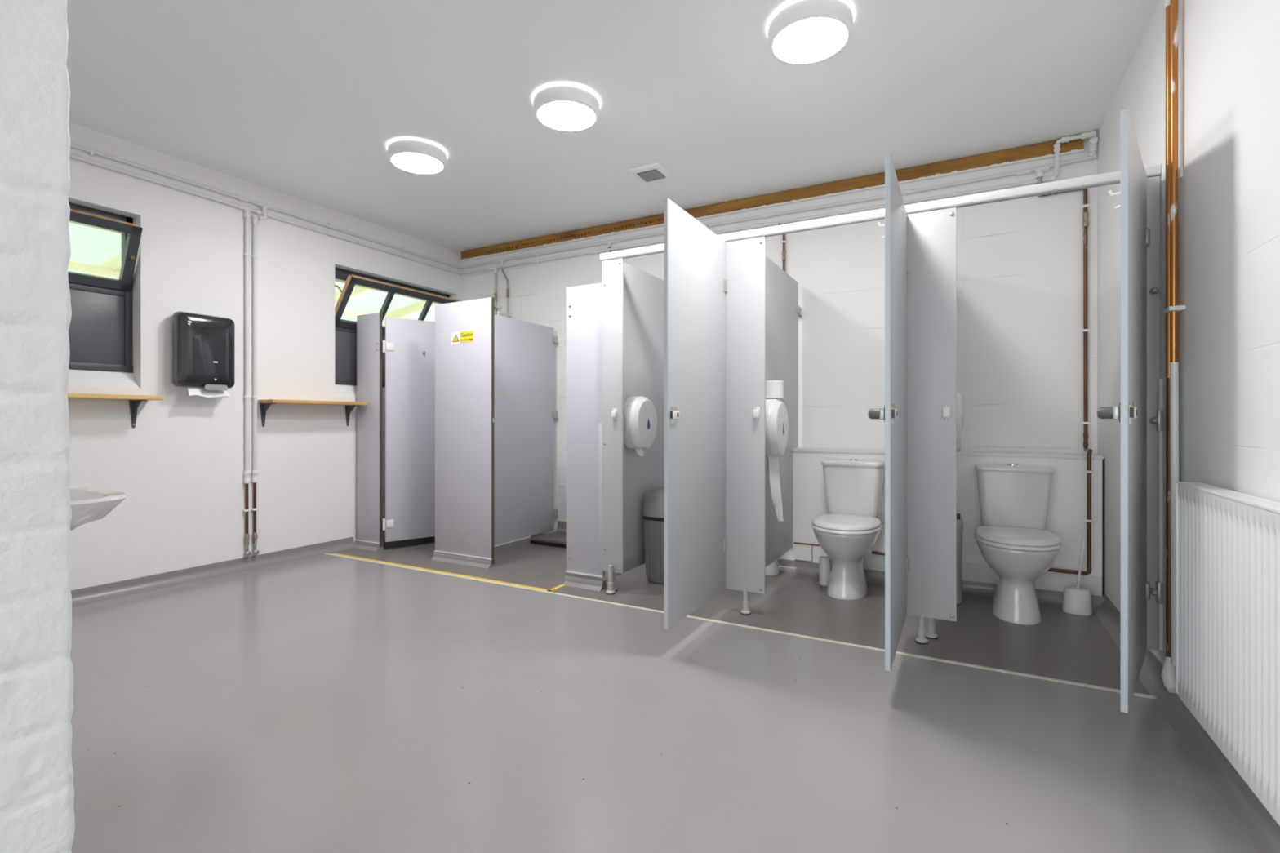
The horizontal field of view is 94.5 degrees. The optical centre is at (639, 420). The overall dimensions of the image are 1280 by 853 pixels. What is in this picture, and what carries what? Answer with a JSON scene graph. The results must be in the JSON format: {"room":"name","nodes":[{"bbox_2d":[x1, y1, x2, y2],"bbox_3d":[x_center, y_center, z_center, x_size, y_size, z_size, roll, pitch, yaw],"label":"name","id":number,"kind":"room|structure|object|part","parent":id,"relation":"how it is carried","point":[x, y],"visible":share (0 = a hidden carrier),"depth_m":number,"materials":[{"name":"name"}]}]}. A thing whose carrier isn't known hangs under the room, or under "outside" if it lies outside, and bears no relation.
{"room":"public restroom","nodes":[
{"label":"public restroom","id":0,"kind":"room"},
{"bbox_2d":[0,0,75,852],"bbox_3d":[-2.199,-0.297,1.407,3.412,2.694,0.221,0,0,29],"label":"wall","id":1,"kind":"structure","parent":0,"point":[37,790],"depth_m":0.65,"materials":[{"name":"white paint"}]},
{"bbox_2d":[69,486,128,530],"bbox_3d":[-1.468,0.302,1.348,0.480,0.415,0.387,0,0,29],"label":"basin","id":2,"kind":"object","parent":1,"relation":"attached to","point":[88,504],"visible":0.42,"depth_m":1.35,"materials":[{"name":"white ceramic"}]},
{"bbox_2d":[66,121,459,590],"bbox_3d":[-2.788,-0.312,4.053,0.260,2.724,4.300,0,0,29],"label":"wall","id":3,"kind":"structure","parent":0,"point":[180,469],"depth_m":3.86,"materials":[{"name":"white paint"}]},
{"bbox_2d":[67,202,142,373],"bbox_3d":[-3.144,-0.753,3.228,0.225,0.957,0.690,0,0,29],"label":"window","id":4,"kind":"structure","parent":3,"relation":"in","point":[100,330],"depth_m":3.41,"materials":[{"name":"grey paint"}]},
{"bbox_3d":[-3.222,-0.532,3.260,0.038,0.425,0.610,0,0,29],"label":"blank panel","id":5,"kind":"part","parent":4,"relation":"part of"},
{"bbox_3d":[-3.130,-0.953,3.218,0.190,0.366,0.622,0,0,29],"label":"sash","id":6,"kind":"part","parent":4,"relation":"part of","materials":[{"name":"grey paint"}]},
{"bbox_2d":[66,392,163,428],"bbox_3d":[-3.074,-0.049,3.071,0.180,0.188,0.940,0,0,29],"label":"wall shelf","id":7,"kind":"object","parent":3,"relation":"attached to","point":[135,401],"visible":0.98,"depth_m":3.33,"materials":[{"name":"brown wood"}]},
{"bbox_2d":[170,311,234,391],"bbox_3d":[-2.745,-0.427,3.721,0.133,0.475,0.326,0,0,29],"label":"dispenser","id":8,"kind":"object","parent":3,"relation":"attached to","point":[202,345],"visible":1,"depth_m":3.66,"materials":[{"name":"grey plastic"}]},
{"bbox_2d":[186,387,230,397],"bbox_3d":[-2.716,-0.185,3.719,0.059,0.081,0.229,0,0,29],"label":"paper towel","id":9,"kind":"object","parent":8,"relation":"hanging from","point":[202,392],"visible":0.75,"depth_m":3.71,"materials":[{"name":"white paper"}]},
{"bbox_2d":[71,537,355,606],"bbox_3d":[-2.913,0.968,3.484,0.064,0.085,2.750,0,0,29],"label":"baseboard","id":10,"kind":"structure","parent":3,"relation":"attached to","point":[132,586],"depth_m":3.74,"materials":[{"name":"grey plastic"}]},
{"bbox_2d":[242,208,251,556],"bbox_3d":[-2.652,-0.257,3.993,0.044,2.347,0.040,0,0,29],"label":"pipe","id":11,"kind":"object","parent":3,"relation":"attached to","point":[246,212],"visible":1,"depth_m":3.98,"materials":[{"name":"white"}]},
{"bbox_2d":[250,214,259,555],"bbox_3d":[-2.627,-0.242,4.038,0.044,2.317,0.040,0,0,29],"label":"pipe","id":12,"kind":"object","parent":3,"relation":"attached to","point":[255,218],"visible":1,"depth_m":4.03,"materials":[{"name":"white"}]},
{"bbox_2d":[69,152,459,274],"bbox_3d":[-2.609,-1.427,4.078,0.036,0.048,3.654,0,0,29],"label":"pipe","id":13,"kind":"object","parent":3,"relation":"attached to","point":[241,206],"visible":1,"depth_m":3.94,"materials":[{"name":"white metal"}]},
{"bbox_2d":[257,204,270,220],"bbox_3d":[-2.587,-1.435,4.072,0.030,0.125,0.074,0,0,29],"label":"pipe elbow","id":14,"kind":"object","parent":13,"relation":"attached to","point":[264,207],"visible":1,"depth_m":4.06,"materials":[{"name":"white paint"}]},
{"bbox_2d":[70,142,459,268],"bbox_3d":[-2.609,-1.485,4.078,0.036,0.053,3.654,0,0,29],"label":"pipe","id":15,"kind":"object","parent":3,"relation":"attached to","point":[91,152],"visible":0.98,"depth_m":3.94,"materials":[{"name":"white plastic"}]},
{"bbox_2d":[257,399,368,426],"bbox_3d":[-2.377,-0.049,4.345,0.180,0.188,0.725,0,0,29],"label":"wall shelf","id":16,"kind":"object","parent":3,"relation":"attached to","point":[264,404],"visible":1,"depth_m":4.19,"materials":[{"name":"brown wood"}]},
{"bbox_2d":[334,266,462,387],"bbox_3d":[-2.059,-0.753,5.120,0.315,0.957,1.290,0,0,29],"label":"window","id":17,"kind":"structure","parent":3,"relation":"in","point":[345,331],"depth_m":4.80,"materials":[{"name":"grey paint"}]},
{"bbox_3d":[-2.177,-0.522,5.173,0.038,0.405,1.210,0,0,29],"label":"blank panel","id":18,"kind":"part","parent":17,"relation":"part of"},
{"bbox_3d":[-2.040,-0.933,5.118,0.276,0.373,1.195,0,0,29],"label":"sash","id":19,"kind":"part","parent":17,"relation":"part of","materials":[{"name":"grey paint"}]},
{"bbox_2d":[66,0,1159,252],"bbox_3d":[-0.961,-1.699,1.990,5.524,0.150,6.370,0,0,29],"label":"ceiling","id":20,"kind":"structure","parent":0,"point":[304,100],"depth_m":2.89,"materials":[{"name":"white paint"}]},
{"bbox_2d":[386,137,448,173],"bbox_3d":[-1.338,-1.580,3.557,0.349,0.086,0.349,0,0,29],"label":"ceiling light","id":21,"kind":"object","parent":20,"relation":"attached to","point":[415,155],"visible":1,"depth_m":3.47,"materials":[{"name":"white plastic"}]},
{"bbox_2d":[391,152,443,173],"bbox_3d":[-1.338,-1.543,3.557,0.292,0.012,0.292,0,0,29],"label":"diffuser","id":22,"kind":"object","parent":21,"relation":"attached to","point":[416,162],"depth_m":3.52,"materials":[{"name":"white plastic"}]},
{"bbox_2d":[531,82,600,130],"bbox_3d":[-0.373,-1.580,3.007,0.349,0.086,0.349,0,0,29],"label":"ceiling light","id":23,"kind":"object","parent":20,"relation":"attached to","point":[562,106],"visible":1,"depth_m":2.92,"materials":[{"name":"white plastic"}]},
{"bbox_2d":[537,101,595,130],"bbox_3d":[-0.373,-1.543,3.007,0.292,0.012,0.292,0,0,29],"label":"diffuser","id":24,"kind":"object","parent":23,"relation":"attached to","point":[558,115],"depth_m":2.98,"materials":[{"name":"white plastic"}]},
{"bbox_2d":[629,162,671,182],"bbox_3d":[0.071,-1.612,3.862,0.210,0.028,0.215,0,0,29],"label":"ceiling vent","id":25,"kind":"object","parent":20,"relation":"in","point":[654,171],"visible":1,"depth_m":3.83,"materials":[{"name":"white plastic"}]},
{"bbox_2d":[636,169,666,182],"bbox_3d":[0.075,-1.602,3.874,0.140,0.008,0.140,0,0,29],"label":"grille","id":26,"kind":"object","parent":25,"relation":"attached to","point":[646,175],"depth_m":3.86,"materials":[{"name":"grey plastic"}]},
{"bbox_2d":[765,0,855,63],"bbox_3d":[0.692,-1.580,2.414,0.349,0.086,0.349,0,0,29],"label":"ceiling light","id":27,"kind":"object","parent":20,"relation":"attached to","point":[798,31],"visible":1,"depth_m":2.34,"materials":[{"name":"white plastic"}]},
{"bbox_2d":[773,17,847,63],"bbox_3d":[0.692,-1.543,2.414,0.292,0.012,0.292,0,0,29],"label":"diffuser","id":28,"kind":"object","parent":27,"relation":"attached to","point":[796,40],"depth_m":2.38,"materials":[{"name":"white plastic"}]},
{"bbox_2d":[70,533,1257,852],"bbox_3d":[-0.961,1.100,1.990,5.524,0.200,6.370,0,0,29],"label":"floor","id":29,"kind":"structure","parent":0,"point":[323,703],"depth_m":1.94,"materials":[{"name":"plastic"}]},
{"bbox_2d":[354,312,382,551],"bbox_3d":[-2.147,0.085,4.632,0.308,1.840,0.080,0,0,29],"label":"screen","id":30,"kind":"object","parent":29,"relation":"on","point":[369,326],"visible":1,"depth_m":4.63,"materials":[{"name":"grey laminate"}]},
{"bbox_2d":[382,316,435,548],"bbox_3d":[-1.712,0.094,4.752,0.671,1.788,0.043,0,0,-37],"label":"shower door","id":31,"kind":"structure","parent":30,"relation":"attached to","point":[409,344],"depth_m":4.68,"materials":[{"name":"grey laminate"}]},
{"bbox_2d":[332,553,565,591],"bbox_3d":[-1.375,1.003,4.002,2.028,0.014,0.156,0,0,29],"label":"strip","id":32,"kind":"object","parent":29,"relation":"on","point":[496,581],"visible":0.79,"depth_m":3.81,"materials":[{"name":"yellow plastic"}]},
{"bbox_2d":[431,297,495,568],"bbox_3d":[-1.244,0.084,4.138,0.562,1.843,0.080,0,0,29],"label":"screen","id":33,"kind":"object","parent":29,"relation":"on","point":[464,420],"visible":1,"depth_m":4.14,"materials":[{"name":"grey laminate"}]},
{"bbox_2d":[452,330,473,344],"bbox_3d":[-1.244,-0.584,4.149,0.207,0.084,0.003,0,0,29],"label":"caution sign","id":34,"kind":"object","parent":33,"relation":"attached to","point":[465,336],"visible":1,"depth_m":4.15,"materials":[{"name":"yellow plastic"}]},
{"bbox_3d":[-1.209,-0.586,4.130,0.128,0.072,0.001,0,0,29],"label":"yellow plate","id":35,"kind":"part","parent":34,"relation":"part of","materials":[{"name":"yellow plastic"}]},
{"bbox_2d":[493,314,558,554],"bbox_3d":[-0.984,0.100,4.661,0.031,1.800,1.104,0,0,29],"label":"wall","id":36,"kind":"structure","parent":29,"relation":"on","point":[524,413],"depth_m":4.72,"materials":[{"name":"grey laminate"}]},
{"bbox_2d":[530,520,566,547],"bbox_3d":[-0.387,0.934,4.744,0.950,0.132,0.383,0,0,29],"label":"shower tray","id":37,"kind":"object","parent":29,"relation":"on","point":[558,538],"visible":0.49,"depth_m":4.79,"materials":[{"name":"plastic"}]},
{"bbox_2d":[563,282,605,591],"bbox_3d":[-0.339,0.095,3.549,0.271,1.820,0.080,0,0,29],"label":"screen","id":38,"kind":"object","parent":29,"relation":"on","point":[584,302],"visible":0.99,"depth_m":3.55,"materials":[{"name":"grey laminate"}]},
{"bbox_2d":[602,257,623,595],"bbox_3d":[-0.159,0.031,3.447,0.097,1.938,0.120,0,0,-24],"label":"pilaster","id":39,"kind":"object","parent":29,"relation":"on","point":[612,269],"visible":1,"depth_m":3.44,"materials":[{"name":"grey laminate"}]},
{"bbox_2d":[642,487,664,583],"bbox_3d":[0.173,0.713,3.746,0.256,0.566,0.348,0,0,29],"label":"bin","id":40,"kind":"object","parent":29,"relation":"on","point":[653,505],"visible":0.52,"depth_m":3.61,"materials":[{"name":"grey plastic"}]},
{"bbox_3d":[0.173,0.509,3.746,0.256,0.158,0.348,0,0,29],"label":"lid","id":41,"kind":"part","parent":40,"relation":"part of","materials":[{"name":"grey plastic"}]},
{"bbox_2d":[324,553,1156,698],"bbox_3d":[-0.233,1.004,3.275,4.869,0.012,0.022,0,0,29],"label":"strip","id":42,"kind":"object","parent":29,"relation":"on","point":[468,578],"visible":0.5,"depth_m":2.72,"materials":[{"name":"plastic"}]},
{"bbox_2d":[725,235,765,615],"bbox_3d":[0.537,0.031,3.067,0.229,1.938,0.061,0,0,29],"label":"pilaster","id":43,"kind":"object","parent":29,"relation":"on","point":[745,259],"visible":0.86,"depth_m":3.05,"materials":[{"name":"grey laminate"}]},
{"bbox_2d":[664,198,727,629],"bbox_3d":[0.265,-0.029,2.811,0.075,1.823,0.696,0,0,29],"label":"door","id":44,"kind":"structure","parent":43,"relation":"attached to","point":[695,282],"depth_m":2.71,"materials":[{"name":"grey laminate"}]},
{"bbox_2d":[600,164,1160,260],"bbox_3d":[0.886,-0.959,2.882,2.535,0.040,0.040,0,0,29],"label":"header rail","id":45,"kind":"object","parent":43,"relation":"on","point":[1109,178],"visible":0.85,"depth_m":2.63,"materials":[{"name":"white metal"}]},
{"bbox_2d":[765,559,778,575],"bbox_3d":[0.844,0.805,3.869,0.128,0.387,0.104,0,0,29],"label":"toilet brush","id":46,"kind":"object","parent":29,"relation":"on","point":[772,569],"visible":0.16,"depth_m":3.82,"materials":[{"name":"white plastic"}]},
{"bbox_2d":[818,555,830,586],"bbox_3d":[1.128,0.917,3.611,0.066,0.165,0.066,0,0,29],"label":"toilet brush","id":47,"kind":"object","parent":29,"relation":"on","point":[824,561],"visible":0.94,"depth_m":3.58,"materials":[{"name":"white plastic"}]},
{"bbox_2d":[811,458,884,599],"bbox_3d":[1.226,0.620,3.490,0.374,0.760,0.617,0,0,29],"label":"toilet","id":48,"kind":"object","parent":29,"relation":"on","point":[854,487],"visible":1,"depth_m":3.42,"materials":[{"name":"white ceramic"}]},
{"bbox_3d":[1.187,0.612,3.419,0.374,0.019,0.456,0,0,29],"label":"seat","id":49,"kind":"part","parent":48,"relation":"part of","materials":[{"name":"white plastic"}]},
{"bbox_3d":[1.190,0.585,3.424,0.368,0.030,0.456,0,0,29],"label":"seat lid","id":50,"kind":"part","parent":48,"relation":"part of","materials":[{"name":"white plastic"}]},
{"bbox_3d":[1.326,0.262,3.673,0.362,0.032,0.200,0,0,29],"label":"cistern lid","id":51,"kind":"part","parent":48,"relation":"part of","materials":[{"name":"white ceramic"}]},
{"bbox_2d":[906,206,956,644],"bbox_3d":[1.316,0.031,2.691,0.220,1.938,0.149,0,0,29],"label":"pilaster","id":52,"kind":"object","parent":29,"relation":"on","point":[931,235],"visible":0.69,"depth_m":2.64,"materials":[{"name":"grey laminate"}]},
{"bbox_2d":[867,153,909,671],"bbox_3d":[1.018,-0.029,2.399,0.097,1.823,0.696,0,0,29],"label":"door","id":53,"kind":"structure","parent":52,"relation":"attached to","point":[894,413],"depth_m":2.22,"materials":[{"name":"grey laminate"}]},
{"bbox_3d":[0.862,-0.024,2.150,0.062,0.060,0.056,0,0,29],"label":"turn knob","id":54,"kind":"part","parent":53,"relation":"part of","materials":[{"name":"grey metal"}]},
{"bbox_3d":[1.038,-0.029,2.387,0.018,1.823,0.688,0,0,29],"label":"door","id":55,"kind":"part","parent":53,"relation":"part of","materials":[{"name":"grey laminate"}]},
{"bbox_2d":[778,447,1104,595],"bbox_3d":[1.456,0.566,3.829,2.443,0.753,0.220,0,0,29],"label":"wall panel","id":56,"kind":"object","parent":29,"relation":"on","point":[1067,508],"visible":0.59,"depth_m":3.43,"materials":[{"name":"white"}]},
{"bbox_2d":[871,551,884,555],"bbox_3d":[1.603,0.829,3.606,0.354,0.030,0.029,0,0,29],"label":"copper pipe","id":57,"kind":"object","parent":56,"relation":"attached to","point":[873,552],"visible":0.07,"depth_m":3.67,"materials":[{"name":"brown metal"}]},
{"bbox_2d":[777,558,1103,608],"bbox_3d":[1.389,0.972,3.716,2.454,0.076,0.064,0,0,29],"label":"baseboard","id":58,"kind":"structure","parent":56,"relation":"attached to","point":[1047,597],"depth_m":3.45,"materials":[{"name":"grey plastic"}]},
{"bbox_3d":[1.841,0.886,3.500,1.425,0.103,0.012,0,0,29],"label":"skirting","id":59,"kind":"part","parent":56,"relation":"part of","materials":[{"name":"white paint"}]},
{"bbox_2d":[956,513,963,604],"bbox_3d":[1.725,0.761,3.319,0.158,0.470,0.240,0,0,29],"label":"pedal bin","id":60,"kind":"object","parent":29,"relation":"on","point":[959,520],"visible":0.3,"depth_m":3.21,"materials":[{"name":"grey"}]},
{"bbox_3d":[1.725,0.566,3.319,0.158,0.068,0.240,0,0,29],"label":"lid","id":61,"kind":"part","parent":60,"relation":"part of","materials":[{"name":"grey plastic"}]},
{"bbox_2d":[974,463,1062,625],"bbox_3d":[1.961,0.620,3.088,0.374,0.760,0.617,0,0,29],"label":"toilet","id":62,"kind":"object","parent":29,"relation":"on","point":[1012,538],"visible":1,"depth_m":3.04,"materials":[{"name":"white ceramic"}]},
{"bbox_3d":[2.061,0.262,3.271,0.362,0.032,0.200,0,0,29],"label":"cistern lid","id":63,"kind":"part","parent":62,"relation":"part of","materials":[{"name":"white ceramic"}]},
{"bbox_3d":[1.925,0.585,3.022,0.368,0.030,0.456,0,0,29],"label":"seat lid","id":64,"kind":"part","parent":62,"relation":"part of","materials":[{"name":"white plastic"}]},
{"bbox_3d":[1.923,0.612,3.018,0.374,0.019,0.456,0,0,29],"label":"seat","id":65,"kind":"part","parent":62,"relation":"part of","materials":[{"name":"white plastic"}]},
{"bbox_2d":[1062,538,1092,615],"bbox_3d":[2.276,0.805,3.081,0.128,0.387,0.104,0,0,29],"label":"toilet brush","id":66,"kind":"object","parent":29,"relation":"on","point":[1077,600],"visible":1,"depth_m":3.05,"materials":[{"name":"white plastic"}]},
{"bbox_3d":[2.292,0.746,3.072,0.042,0.269,0.018,0,0,29],"label":"handle","id":67,"kind":"part","parent":66,"relation":"part of","materials":[{"name":"white plastic"}]},
{"bbox_2d":[459,133,1097,533],"bbox_3d":[0.482,-0.312,4.631,5.444,2.724,0.250,0,0,29],"label":"wall","id":68,"kind":"structure","parent":0,"point":[1020,261],"depth_m":3.64,"materials":[{"name":"white paint"}]},
{"bbox_2d":[493,267,497,314],"bbox_3d":[-1.333,-1.065,5.463,0.030,0.690,0.030,0,0,29],"label":"copper pipe","id":69,"kind":"object","parent":68,"relation":"attached to","point":[495,268],"visible":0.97,"depth_m":5.46,"materials":[{"name":"silver metal"}]},
{"bbox_2d":[493,305,502,315],"bbox_3d":[-1.254,-0.844,5.336,0.094,0.368,0.195,0,0,42],"label":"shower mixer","id":70,"kind":"object","parent":68,"relation":"attached to","point":[496,308],"visible":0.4,"depth_m":5.28,"materials":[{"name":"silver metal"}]},
{"bbox_2d":[500,260,511,317],"bbox_3d":[-1.218,-1.137,5.396,0.137,0.665,0.034,0,0,34],"label":"copper pipe","id":71,"kind":"object","parent":68,"relation":"attached to","point":[501,262],"visible":0.86,"depth_m":5.39,"materials":[{"name":"silver metal"}]},
{"bbox_2d":[558,339,566,521],"bbox_3d":[-0.147,0.090,4.830,1.270,1.580,0.007,0,0,29],"label":"wall tiling","id":72,"kind":"structure","parent":68,"relation":"attached to","point":[562,343],"depth_m":5.11,"materials":[{"name":"white tile"}]},
{"bbox_2d":[607,242,612,252],"bbox_3d":[-0.239,-1.338,4.865,0.064,0.277,0.031,0,0,29],"label":"copper pipe","id":73,"kind":"object","parent":68,"relation":"attached to","point":[609,246],"visible":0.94,"depth_m":4.86,"materials":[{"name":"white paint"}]},
{"bbox_2d":[616,262,664,576],"bbox_3d":[0.145,-0.020,3.984,0.031,1.860,1.210,0,0,29],"label":"partition","id":74,"kind":"structure","parent":68,"relation":"attached to","point":[643,292],"depth_m":3.73,"materials":[{"name":"grey laminate"}]},
{"bbox_2d":[623,395,657,448],"bbox_3d":[-0.001,0.011,3.584,0.122,0.318,0.296,0,0,29],"label":"dispenser","id":75,"kind":"object","parent":74,"relation":"attached to","point":[640,415],"visible":0.92,"depth_m":3.50,"materials":[{"name":"white plastic"}]},
{"bbox_2d":[635,448,644,456],"bbox_3d":[-0.001,0.190,3.573,0.028,0.058,0.109,0,0,33],"label":"toilet paper","id":76,"kind":"object","parent":75,"relation":"hanging from","point":[640,451],"visible":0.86,"depth_m":3.58,"materials":[{"name":"white paper"}]},
{"bbox_2d":[459,177,1043,274],"bbox_3d":[0.311,-1.407,4.566,4.654,0.037,0.036,0,0,29],"label":"pipe","id":77,"kind":"object","parent":68,"relation":"attached to","point":[953,194],"visible":0.89,"depth_m":4.14,"materials":[{"name":"white metal"}]},
{"bbox_2d":[460,138,1084,261],"bbox_3d":[0.407,-1.575,4.523,4.825,0.093,0.032,0,0,29],"label":"timber beam","id":78,"kind":"structure","parent":68,"relation":"attached to","point":[1041,151],"depth_m":4.09,"materials":[{"name":"brown wood"}]},
{"bbox_2d":[459,154,1096,268],"bbox_3d":[0.418,-1.475,4.507,4.900,0.049,0.036,0,0,29],"label":"pipe","id":79,"kind":"object","parent":68,"relation":"attached to","point":[1046,167],"visible":0.91,"depth_m":4.02,"materials":[{"name":"white metal"}]},
{"bbox_2d":[777,223,786,271],"bbox_3d":[1.002,-0.620,4.189,0.063,1.581,0.032,0,0,29],"label":"copper pipe","id":80,"kind":"object","parent":68,"relation":"attached to","point":[784,242],"visible":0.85,"depth_m":4.17,"materials":[{"name":"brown metal"}]},
{"bbox_2d":[765,256,802,567],"bbox_3d":[0.831,-0.051,3.609,0.031,1.802,1.210,0,0,29],"label":"partition","id":81,"kind":"structure","parent":68,"relation":"attached to","point":[783,310],"depth_m":3.76,"materials":[{"name":"grey laminate"}]},
{"bbox_2d":[765,398,788,455],"bbox_3d":[0.745,0.036,3.319,0.122,0.318,0.296,0,0,29],"label":"dispenser","id":82,"kind":"object","parent":81,"relation":"attached to","point":[776,414],"visible":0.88,"depth_m":3.23,"materials":[{"name":"white plastic"}]},
{"bbox_2d":[765,380,783,399],"bbox_3d":[0.755,-0.172,3.337,0.108,0.100,0.108,0,0,29],"label":"toilet roll","id":83,"kind":"object","parent":82,"relation":"on","point":[774,388],"visible":0.87,"depth_m":3.29,"materials":[{"name":"white paper"}]},
{"bbox_2d":[766,454,783,521],"bbox_3d":[0.753,0.379,3.305,0.056,0.386,0.194,0,0,33],"label":"toilet paper","id":84,"kind":"object","parent":82,"relation":"hanging from","point":[773,468],"visible":0.96,"depth_m":3.31,"materials":[{"name":"white paper"}]},
{"bbox_2d":[1035,168,1044,196],"bbox_3d":[2.336,-1.390,3.457,0.040,0.160,0.040,0,0,29],"label":"pipe","id":85,"kind":"object","parent":68,"relation":"attached to","point":[1039,173],"visible":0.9,"depth_m":3.44,"materials":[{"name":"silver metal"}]},
{"bbox_2d":[1041,188,1093,574],"bbox_3d":[2.360,-0.250,3.322,0.295,2.163,0.244,0,0,29],"label":"copper pipe","id":86,"kind":"object","parent":68,"relation":"attached to","point":[1086,214],"visible":0.94,"depth_m":3.34,"materials":[{"name":"brown metal"}]},
{"bbox_2d":[1043,130,1096,182],"bbox_3d":[2.450,-1.504,3.377,0.240,0.236,0.064,0,0,29],"label":"pipe","id":87,"kind":"object","parent":68,"relation":"attached to","point":[1083,135],"visible":1,"depth_m":3.38,"materials":[{"name":"white paint"}]},
{"bbox_2d":[1088,136,1098,157],"bbox_3d":[2.543,-1.533,3.319,0.040,0.105,0.046,0,0,29],"label":"pipe","id":88,"kind":"object","parent":87,"relation":"attached to","point":[1093,140],"visible":1,"depth_m":3.31,"materials":[{"name":"white paint"}]},
{"bbox_3d":[1.597,-0.051,3.190,0.031,1.802,1.210,0,0,29],"label":"wall","id":89,"kind":"structure","parent":68,"relation":"attached to","visible":0},
{"bbox_2d":[956,391,962,451],"bbox_3d":[1.593,0.001,3.050,0.122,0.318,0.296,0,0,29],"label":"dispenser","id":90,"kind":"object","parent":89,"relation":"attached to","point":[959,402],"visible":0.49,"depth_m":2.93,"materials":[{"name":"white plastic"}]},
{"bbox_2d":[1062,586,1092,615],"bbox_3d":[2.276,0.937,3.081,0.128,0.124,0.104,0,0,29],"label":"pot","id":91,"kind":"object","parent":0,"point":[1077,600],"depth_m":3.04,"materials":[{"name":"white plastic"}]},
{"bbox_2d":[1097,0,1279,664],"bbox_3d":[1.297,-0.312,0.727,0.250,2.724,6.320,0,0,29],"label":"wall","id":92,"kind":"structure","parent":0,"point":[1228,188],"depth_m":1.80,"materials":[{"name":"white paint"}]},
{"bbox_2d":[1097,108,1150,713],"bbox_3d":[1.691,-0.029,2.049,0.097,1.823,0.696,0,0,45],"label":"door","id":93,"kind":"structure","parent":92,"relation":"in","point":[1135,236],"depth_m":1.87,"materials":[{"name":"grey laminate"}]},
{"bbox_3d":[1.471,-0.024,1.853,0.062,0.060,0.056,0,0,44],"label":"turn knob","id":94,"kind":"part","parent":93,"relation":"part of","materials":[{"name":"grey metal"}]},
{"bbox_3d":[1.703,-0.029,2.034,0.018,1.823,0.688,0,0,44],"label":"door","id":95,"kind":"part","parent":93,"relation":"part of","materials":[{"name":"grey laminate"}]},
{"bbox_2d":[1146,175,1163,650],"bbox_3d":[1.961,-0.028,2.270,0.062,1.821,0.052,0,0,29],"label":"pilaster","id":96,"kind":"object","parent":92,"relation":"attached to","point":[1154,383],"visible":0.72,"depth_m":2.27,"materials":[{"name":"grey laminate"}]},
{"bbox_2d":[1164,0,1170,657],"bbox_3d":[1.861,-0.362,2.079,0.028,2.524,0.028,0,0,29],"label":"copper pipe","id":97,"kind":"object","parent":92,"relation":"attached to","point":[1166,6],"visible":0.59,"depth_m":2.08,"materials":[{"name":"orange metal"}]},
{"bbox_2d":[1161,655,1176,693],"bbox_3d":[1.862,0.891,2.074,0.042,0.123,0.059,0,0,5],"label":"boot","id":98,"kind":"object","parent":97,"relation":"attached to","point":[1169,671],"visible":0.75,"depth_m":2.07,"materials":[{"name":"white plastic"}]},
{"bbox_2d":[1161,0,1185,666],"bbox_3d":[1.857,-0.392,2.060,0.044,2.464,0.090,0,0,29],"label":"copper pipe","id":99,"kind":"object","parent":92,"relation":"attached to","point":[1174,308],"visible":0.93,"depth_m":2.03,"materials":[{"name":"orange metal"}]},
{"bbox_2d":[1177,0,1182,180],"bbox_3d":[1.875,-1.232,2.053,0.008,0.784,0.030,0,0,29],"label":"cable","id":100,"kind":"object","parent":92,"relation":"attached to","point":[1180,2],"visible":0.9,"depth_m":2.04,"materials":[{"name":"white paint"}]},
{"bbox_2d":[1092,594,1279,852],"bbox_3d":[1.096,0.955,0.689,0.064,0.110,5.660,0,0,29],"label":"baseboard","id":101,"kind":"structure","parent":92,"relation":"attached to","point":[1256,822],"depth_m":1.74,"materials":[{"name":"grey plastic"}]},
{"bbox_2d":[1176,481,1279,826],"bbox_3d":[1.329,0.528,1.125,0.073,0.673,1.654,0,0,29],"label":"radiator","id":102,"kind":"object","parent":92,"relation":"attached to","point":[1228,541],"visible":1,"depth_m":1.50,"materials":[{"name":"white metal"}]},
{"bbox_2d":[1176,481,1279,514],"bbox_3d":[1.323,0.196,1.129,0.058,0.007,1.650,0,0,29],"label":"grille","id":103,"kind":"object","parent":102,"relation":"attached to","point":[1255,504],"depth_m":1.51,"materials":[{"name":"white metal"}]},
{"label":"outside","id":104,"kind":"structure","parent":0,"visible":0},
{"bbox_2d":[67,222,437,326],"bbox_3d":[-4.744,-1.545,5.969,4.950,0.850,8.925,0,0,29],"label":"window panes","id":105,"kind":"structure","parent":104,"point":[95,251],"depth_m":5.72,"materials":[{"name":"clear glass"}]}
]}

